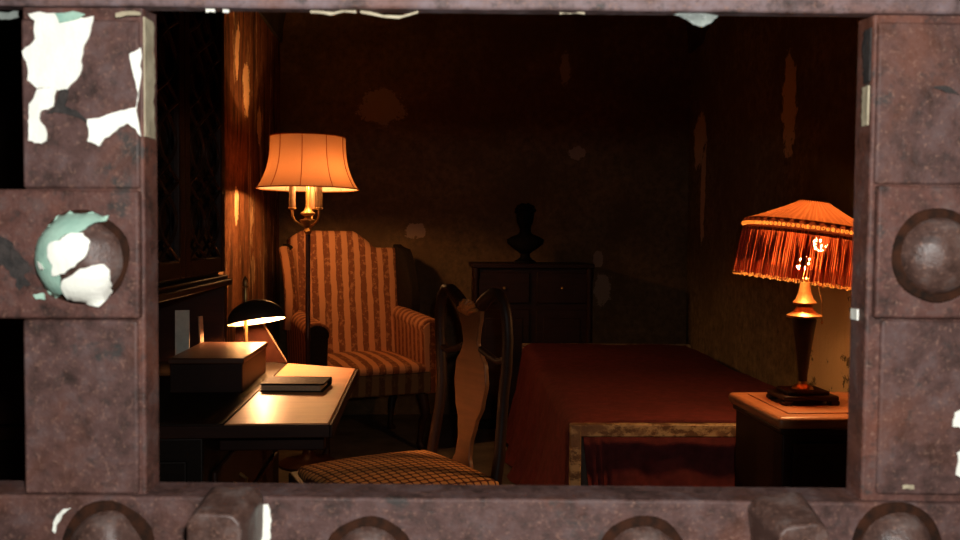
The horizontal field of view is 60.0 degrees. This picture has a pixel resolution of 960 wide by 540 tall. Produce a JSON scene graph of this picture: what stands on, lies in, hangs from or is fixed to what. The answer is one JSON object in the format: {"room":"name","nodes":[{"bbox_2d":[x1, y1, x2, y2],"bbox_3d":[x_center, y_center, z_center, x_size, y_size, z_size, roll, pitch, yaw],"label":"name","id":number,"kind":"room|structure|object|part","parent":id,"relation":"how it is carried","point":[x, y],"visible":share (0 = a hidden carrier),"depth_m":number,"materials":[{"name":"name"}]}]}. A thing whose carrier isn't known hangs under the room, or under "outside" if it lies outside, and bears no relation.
{"room":"prison interior","nodes":[
{"label":"prison interior","id":0,"kind":"room"},
{"bbox_2d":[218,12,279,362],"bbox_3d":[-1.157,-0.177,2.829,0.196,2.350,4.880,0,2,-4],"label":"wall","id":1,"kind":"structure","parent":0,"point":[251,50],"depth_m":4.24,"materials":[{"name":"brown wood"}]},
{"bbox_2d":[278,414,514,484],"bbox_3d":[0.287,1.113,1.771,2.940,0.120,7.400,0,2,-4],"label":"floor","id":2,"kind":"structure","parent":0,"point":[361,434],"depth_m":4.57,"materials":[{"name":"stone"}]},
{"bbox_2d":[0,362,357,482],"bbox_3d":[-0.661,0.658,2.056,0.675,0.750,0.900,0,2,-4],"label":"writing desk","id":3,"kind":"object","parent":2,"relation":"on","point":[204,437],"visible":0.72,"depth_m":1.73,"materials":[{"name":"black wood"}]},
{"bbox_3d":[-0.747,0.630,1.611,0.350,0.520,0.013,0,2,-4],"label":"panel","id":4,"kind":"part","parent":3,"relation":"part of","materials":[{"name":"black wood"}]},
{"bbox_2d":[0,10,231,424],"bbox_3d":[-0.830,-0.297,2.003,0.309,1.160,0.895,0,2,-4],"label":"display cabinet","id":5,"kind":"object","parent":3,"relation":"on","point":[189,44],"visible":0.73,"depth_m":2.00,"materials":[{"name":"brown wood"}]},
{"bbox_3d":[-0.712,-0.389,1.798,0.003,0.747,0.318,0,2,-4],"label":"door glass","id":6,"kind":"part","parent":5,"relation":"part of","materials":[{"name":"glass"}]},
{"bbox_3d":[-0.707,-0.389,1.799,0.020,0.837,0.408,0,2,-4],"label":"cabinet door","id":7,"kind":"part","parent":5,"relation":"part of","materials":[{"name":"brown wood"}]},
{"bbox_3d":[-0.845,0.045,2.016,0.286,0.030,0.875,0,2,-4],"label":"ledge moulding","id":8,"kind":"part","parent":5,"relation":"part of","materials":[{"name":"brown wood"}]},
{"bbox_3d":[-0.741,-0.406,2.209,0.003,0.747,0.318,0,2,-4],"label":"door glass","id":9,"kind":"part","parent":5,"relation":"part of","materials":[{"name":"glass"}]},
{"bbox_3d":[-0.737,-0.406,2.209,0.020,0.837,0.408,0,2,-4],"label":"cabinet door","id":10,"kind":"part","parent":5,"relation":"part of","materials":[{"name":"brown wood"}]},
{"bbox_2d":[175,310,189,354],"bbox_3d":[-0.787,0.191,2.198,0.036,0.170,0.015,0,2,-16],"label":"card","id":11,"kind":"object","parent":3,"relation":"on","point":[182,317],"visible":0.56,"depth_m":2.19,"materials":[{"name":"paper"}]},
{"bbox_2d":[198,316,203,342],"bbox_3d":[-0.753,0.200,2.249,0.013,0.150,0.014,2,3,26],"label":"card","id":12,"kind":"object","parent":3,"relation":"on","point":[200,318],"visible":0.44,"depth_m":2.24,"materials":[{"name":"brown paper"}]},
{"bbox_2d":[168,342,266,392],"bbox_3d":[-0.650,0.241,2.090,0.174,0.082,0.304,0,2,-4],"label":"wooden box","id":13,"kind":"object","parent":3,"relation":"on","point":[205,367],"visible":1,"depth_m":1.95,"materials":[{"name":"brown wood"}]},
{"bbox_3d":[-0.650,0.207,2.089,0.174,0.014,0.304,0,2,-4],"label":"lid","id":14,"kind":"part","parent":13,"relation":"part of","materials":[{"name":"brown wood"}]},
{"bbox_3d":[-0.536,0.477,1.867,0.026,0.027,0.078,0,2,-4],"label":"drawer pull","id":15,"kind":"part","parent":3,"relation":"part of","materials":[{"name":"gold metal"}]},
{"bbox_3d":[-0.566,0.459,2.055,0.012,0.130,0.740,0,2,-4],"label":"drawer","id":16,"kind":"part","parent":3,"relation":"part of","materials":[{"name":"brown wood"}]},
{"bbox_2d":[227,276,285,341],"bbox_3d":[-0.621,0.145,2.308,0.159,0.256,0.119,0,2,-4],"label":"desk lamp","id":17,"kind":"object","parent":3,"relation":"on","point":[256,311],"visible":0.8,"depth_m":2.28,"materials":[{"name":"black metal"}]},
{"bbox_3d":[-0.653,0.135,2.316,0.020,0.236,0.020,0,2,-4],"label":"stem","id":18,"kind":"part","parent":17,"relation":"part of","materials":[{"name":"gold metal"}]},
{"bbox_3d":[-0.621,0.121,2.307,0.159,0.079,0.119,0,2,-4],"label":"lamp shade","id":19,"kind":"part","parent":17,"relation":"part of","materials":[{"name":"black metal"}]},
{"bbox_2d":[235,323,286,361],"bbox_3d":[-0.631,0.206,2.402,0.149,0.121,0.018,0,2,-4],"label":"folder","id":20,"kind":"object","parent":3,"relation":"on","point":[256,332],"visible":0.37,"depth_m":2.40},
{"bbox_3d":[-0.568,0.624,2.061,0.012,0.160,0.740,0,2,-4],"label":"drawer","id":21,"kind":"part","parent":3,"relation":"part of","materials":[{"name":"brown wood"}]},
{"bbox_2d":[260,376,331,391],"bbox_3d":[-0.445,0.276,2.020,0.152,0.020,0.112,0,2,0],"label":"notebook","id":22,"kind":"object","parent":3,"relation":"on","point":[273,383],"visible":1,"depth_m":1.97,"materials":[{"name":"black leather"}]},
{"bbox_2d":[255,132,358,471],"bbox_3d":[-0.837,0.153,4.040,0.492,1.600,0.492,0,2,-4],"label":"floor lamp","id":23,"kind":"object","parent":2,"relation":"on","point":[310,163],"visible":0.98,"depth_m":3.89,"materials":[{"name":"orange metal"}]},
{"bbox_3d":[-0.884,-0.255,4.006,0.083,0.098,0.040,-1,3,-37],"label":"lamp arm","id":24,"kind":"part","parent":23,"relation":"part of","materials":[{"name":"gold metal"}]},
{"bbox_3d":[-0.832,-0.392,4.018,0.491,0.005,0.491,0,2,-23],"label":"shade trim","id":25,"kind":"part","parent":23,"relation":"part of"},
{"bbox_3d":[-0.830,-0.638,4.008,0.368,0.005,0.368,3,3,45],"label":"shade trim","id":26,"kind":"part","parent":23,"relation":"part of","materials":[{"name":"orange fabric"}]},
{"bbox_3d":[-0.831,-0.515,4.013,0.484,0.247,0.484,0,2,-4],"label":"lamp shade","id":27,"kind":"part","parent":23,"relation":"part of","materials":[{"name":"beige fabric"}]},
{"bbox_3d":[-0.788,-0.254,3.993,0.073,0.098,0.063,0,2,-4],"label":"lamp arm","id":28,"kind":"part","parent":23,"relation":"part of","materials":[{"name":"gold metal"}]},
{"bbox_2d":[279,230,436,455],"bbox_3d":[-0.669,0.365,4.546,0.770,1.159,0.772,-1,2,-24],"label":"armchair","id":29,"kind":"object","parent":2,"relation":"on","point":[365,316],"visible":0.85,"depth_m":4.67,"materials":[{"name":"orange fabric"}]},
{"bbox_3d":[-0.918,0.431,4.365,0.128,0.418,0.560,-1,2,-24],"label":"arm","id":30,"kind":"part","parent":29,"relation":"part of"},
{"bbox_3d":[-0.803,0.463,4.108,0.114,0.376,0.010,-1,2,-24],"label":"arm","id":31,"kind":"part","parent":29,"relation":"part of","materials":[{"name":"black fabric"}]},
{"bbox_3d":[-0.777,0.802,4.164,0.062,0.315,0.075,1,2,20],"label":"leg","id":32,"kind":"part","parent":29,"relation":"part of","materials":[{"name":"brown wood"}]},
{"bbox_3d":[-0.768,0.170,4.769,0.630,0.788,0.241,-1,2,-24],"label":"backrest","id":33,"kind":"part","parent":29,"relation":"part of","materials":[{"name":"orange fabric"}]},
{"bbox_2d":[327,351,426,375],"bbox_3d":[-0.632,0.489,4.474,0.524,0.068,0.600,-1,2,-24],"label":"seat cushion","id":34,"kind":"object","parent":29,"relation":"on","point":[368,363],"depth_m":4.30,"materials":[{"name":"beige fabric"}]},
{"bbox_3d":[-0.636,0.577,4.484,0.580,0.110,0.585,-1,2,-24],"label":"seat rail","id":35,"kind":"part","parent":29,"relation":"part of","materials":[{"name":"beige fabric"}]},
{"bbox_3d":[-0.515,0.778,4.841,0.062,0.315,0.075,1,2,20],"label":"leg","id":36,"kind":"part","parent":29,"relation":"part of","materials":[{"name":"brown wood"}]},
{"bbox_3d":[-0.362,0.426,4.614,0.128,0.418,0.560,-1,2,-24],"label":"arm","id":37,"kind":"part","parent":29,"relation":"part of"},
{"bbox_3d":[-0.301,0.798,4.377,0.075,0.315,0.062,1,2,22],"label":"leg","id":38,"kind":"part","parent":29,"relation":"part of","materials":[{"name":"brown wood"}]},
{"bbox_3d":[-0.246,0.458,4.357,0.114,0.376,0.010,-1,2,-24],"label":"arm","id":39,"kind":"part","parent":29,"relation":"part of"},
{"bbox_2d":[289,284,512,484],"bbox_3d":[-0.212,0.541,2.300,0.533,0.986,0.507,-1,3,-34],"label":"desk chair","id":40,"kind":"object","parent":2,"relation":"on","point":[471,379],"visible":0.63,"depth_m":2.35,"materials":[{"name":"brown wood"}]},
{"bbox_3d":[-0.237,0.618,2.287,0.475,0.070,0.499,-1,3,-34],"label":"seat frame","id":41,"kind":"part","parent":40,"relation":"part of","materials":[{"name":"brown wood"}]},
{"bbox_3d":[-0.234,0.569,2.286,0.440,0.067,0.464,-1,3,-34],"label":"seat","id":42,"kind":"part","parent":40,"relation":"part of","materials":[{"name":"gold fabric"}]},
{"bbox_3d":[-0.105,0.317,2.504,0.067,0.552,0.155,-1,3,-34],"label":"post","id":43,"kind":"part","parent":40,"relation":"part of","materials":[{"name":"brown wood"}]},
{"bbox_3d":[0.026,0.326,2.311,0.067,0.552,0.155,-1,3,-34],"label":"post","id":44,"kind":"part","parent":40,"relation":"part of","materials":[{"name":"brown wood"}]},
{"bbox_2d":[468,261,594,428],"bbox_3d":[0.296,0.440,5.030,0.720,0.968,0.372,0,2,-4],"label":"dresser","id":45,"kind":"object","parent":2,"relation":"on","point":[550,302],"visible":0.48,"depth_m":4.86,"materials":[{"name":"brown wood"}]},
{"bbox_3d":[0.141,0.104,4.845,0.300,0.180,0.012,0,2,-4],"label":"drawer","id":46,"kind":"part","parent":45,"relation":"part of","materials":[{"name":"brown wood"}]},
{"bbox_3d":[0.138,0.529,4.859,0.300,0.600,0.018,0,2,-4],"label":"door","id":47,"kind":"part","parent":45,"relation":"part of","materials":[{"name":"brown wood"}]},
{"bbox_2d":[507,203,543,262],"bbox_3d":[0.270,-0.220,4.957,0.190,0.356,0.152,-1,3,-25],"label":"bust","id":48,"kind":"object","parent":45,"relation":"on","point":[524,242],"visible":1,"depth_m":4.92,"materials":[{"name":"black paint"}]},
{"bbox_3d":[0.480,0.106,4.869,0.300,0.180,0.012,0,2,-4],"label":"drawer","id":49,"kind":"part","parent":45,"relation":"part of","materials":[{"name":"brown wood"}]},
{"bbox_3d":[0.477,0.531,4.883,0.300,0.600,0.018,0,2,-4],"label":"door","id":50,"kind":"part","parent":45,"relation":"part of","materials":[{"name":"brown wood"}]},
{"bbox_2d":[522,343,735,485],"bbox_3d":[0.743,0.720,3.723,0.961,0.520,2.052,0,2,-2],"label":"bed","id":51,"kind":"object","parent":2,"relation":"on","point":[576,430],"visible":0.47,"depth_m":2.69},
{"bbox_3d":[0.307,0.757,2.701,0.036,0.519,0.032,0,2,-2],"label":"leg","id":52,"kind":"part","parent":51,"relation":"part of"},
{"bbox_2d":[581,437,587,485],"bbox_3d":[0.743,0.613,3.753,0.865,0.210,1.890,0,2,-2],"label":"mattress","id":53,"kind":"object","parent":51,"relation":"on","point":[584,482],"visible":0.02,"depth_m":2.80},
{"bbox_3d":[0.718,0.441,4.722,0.949,0.042,0.028,0,2,-2],"label":"head rail","id":54,"kind":"part","parent":51,"relation":"part of","materials":[{"name":"brown wood"}]},
{"bbox_2d":[505,343,775,486],"bbox_3d":[0.655,0.695,3.709,1.062,0.496,1.970,0,2,-2],"label":"blanket","id":55,"kind":"object","parent":51,"relation":"on","point":[558,386],"visible":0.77,"depth_m":3.19,"materials":[{"name":"red fabric"}]},
{"bbox_3d":[0.771,0.521,2.704,0.949,0.042,0.028,0,2,-2],"label":"foot rail","id":56,"kind":"part","parent":51,"relation":"part of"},
{"bbox_2d":[729,392,848,487],"bbox_3d":[1.014,0.708,2.402,0.480,0.654,0.384,0,2,-4],"label":"nightstand","id":57,"kind":"object","parent":2,"relation":"on","point":[803,444],"visible":0.37,"depth_m":2.24,"materials":[{"name":"brown wood"}]},
{"bbox_3d":[1.016,0.426,2.398,0.456,0.017,0.346,0,2,-4],"label":"under moulding","id":58,"kind":"part","parent":57,"relation":"part of","materials":[{"name":"brown wood"}]},
{"bbox_2d":[733,199,852,405],"bbox_3d":[0.932,0.089,2.389,0.399,0.583,0.385,0,2,-8],"label":"table lamp","id":59,"kind":"object","parent":57,"relation":"on","point":[801,234],"visible":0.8,"depth_m":2.29,"materials":[{"name":"orange fabric"}]},
{"bbox_3d":[0.947,-0.143,2.380,0.358,0.116,0.360,0,2,-4],"label":"lamp shade","id":60,"kind":"part","parent":59,"relation":"part of","materials":[{"name":"orange fabric"}]},
{"bbox_3d":[1.016,0.383,2.396,0.390,0.004,0.280,0,2,-4],"label":"panel","id":61,"kind":"part","parent":57,"relation":"part of","materials":[{"name":"red wood"}]},
{"bbox_3d":[1.027,0.531,2.233,0.390,0.140,0.011,0,2,-4],"label":"drawer","id":62,"kind":"part","parent":57,"relation":"part of","materials":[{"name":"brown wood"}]},
{"bbox_2d":[279,12,690,414],"bbox_3d":[0.044,-0.815,5.291,2.840,3.450,0.194,0,2,-4],"label":"wall","id":63,"kind":"structure","parent":0,"point":[450,123],"depth_m":5.22,"materials":[{"name":"brown paint"}]},
{"bbox_2d":[258,12,719,52],"bbox_3d":[0.226,-1.881,2.860,2.940,1.176,4.880,0,2,-4],"label":"cobweb","id":64,"kind":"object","parent":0,"point":[274,21],"depth_m":5.00,"materials":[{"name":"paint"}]},
{"bbox_2d":[686,16,858,391],"bbox_3d":[1.464,-0.162,3.019,0.427,2.350,4.880,0,2,-4],"label":"wall","id":65,"kind":"structure","parent":0,"point":[772,116],"depth_m":3.83,"materials":[{"name":"brown paint"}]},
{"bbox_3d":[0.389,-0.622,0.495,2.940,3.450,0.260,0,2,-4],"label":"wall","id":66,"kind":"structure","parent":0,"visible":0},
{"bbox_2d":[0,0,959,539],"bbox_3d":[-0.139,0.072,0.445,0.854,1.911,0.065,1,2,0],"label":"window glass","id":67,"kind":"object","parent":66,"relation":"attached to","point":[79,243],"visible":1,"depth_m":0.45,"materials":[{"name":"glass"}]}
]}

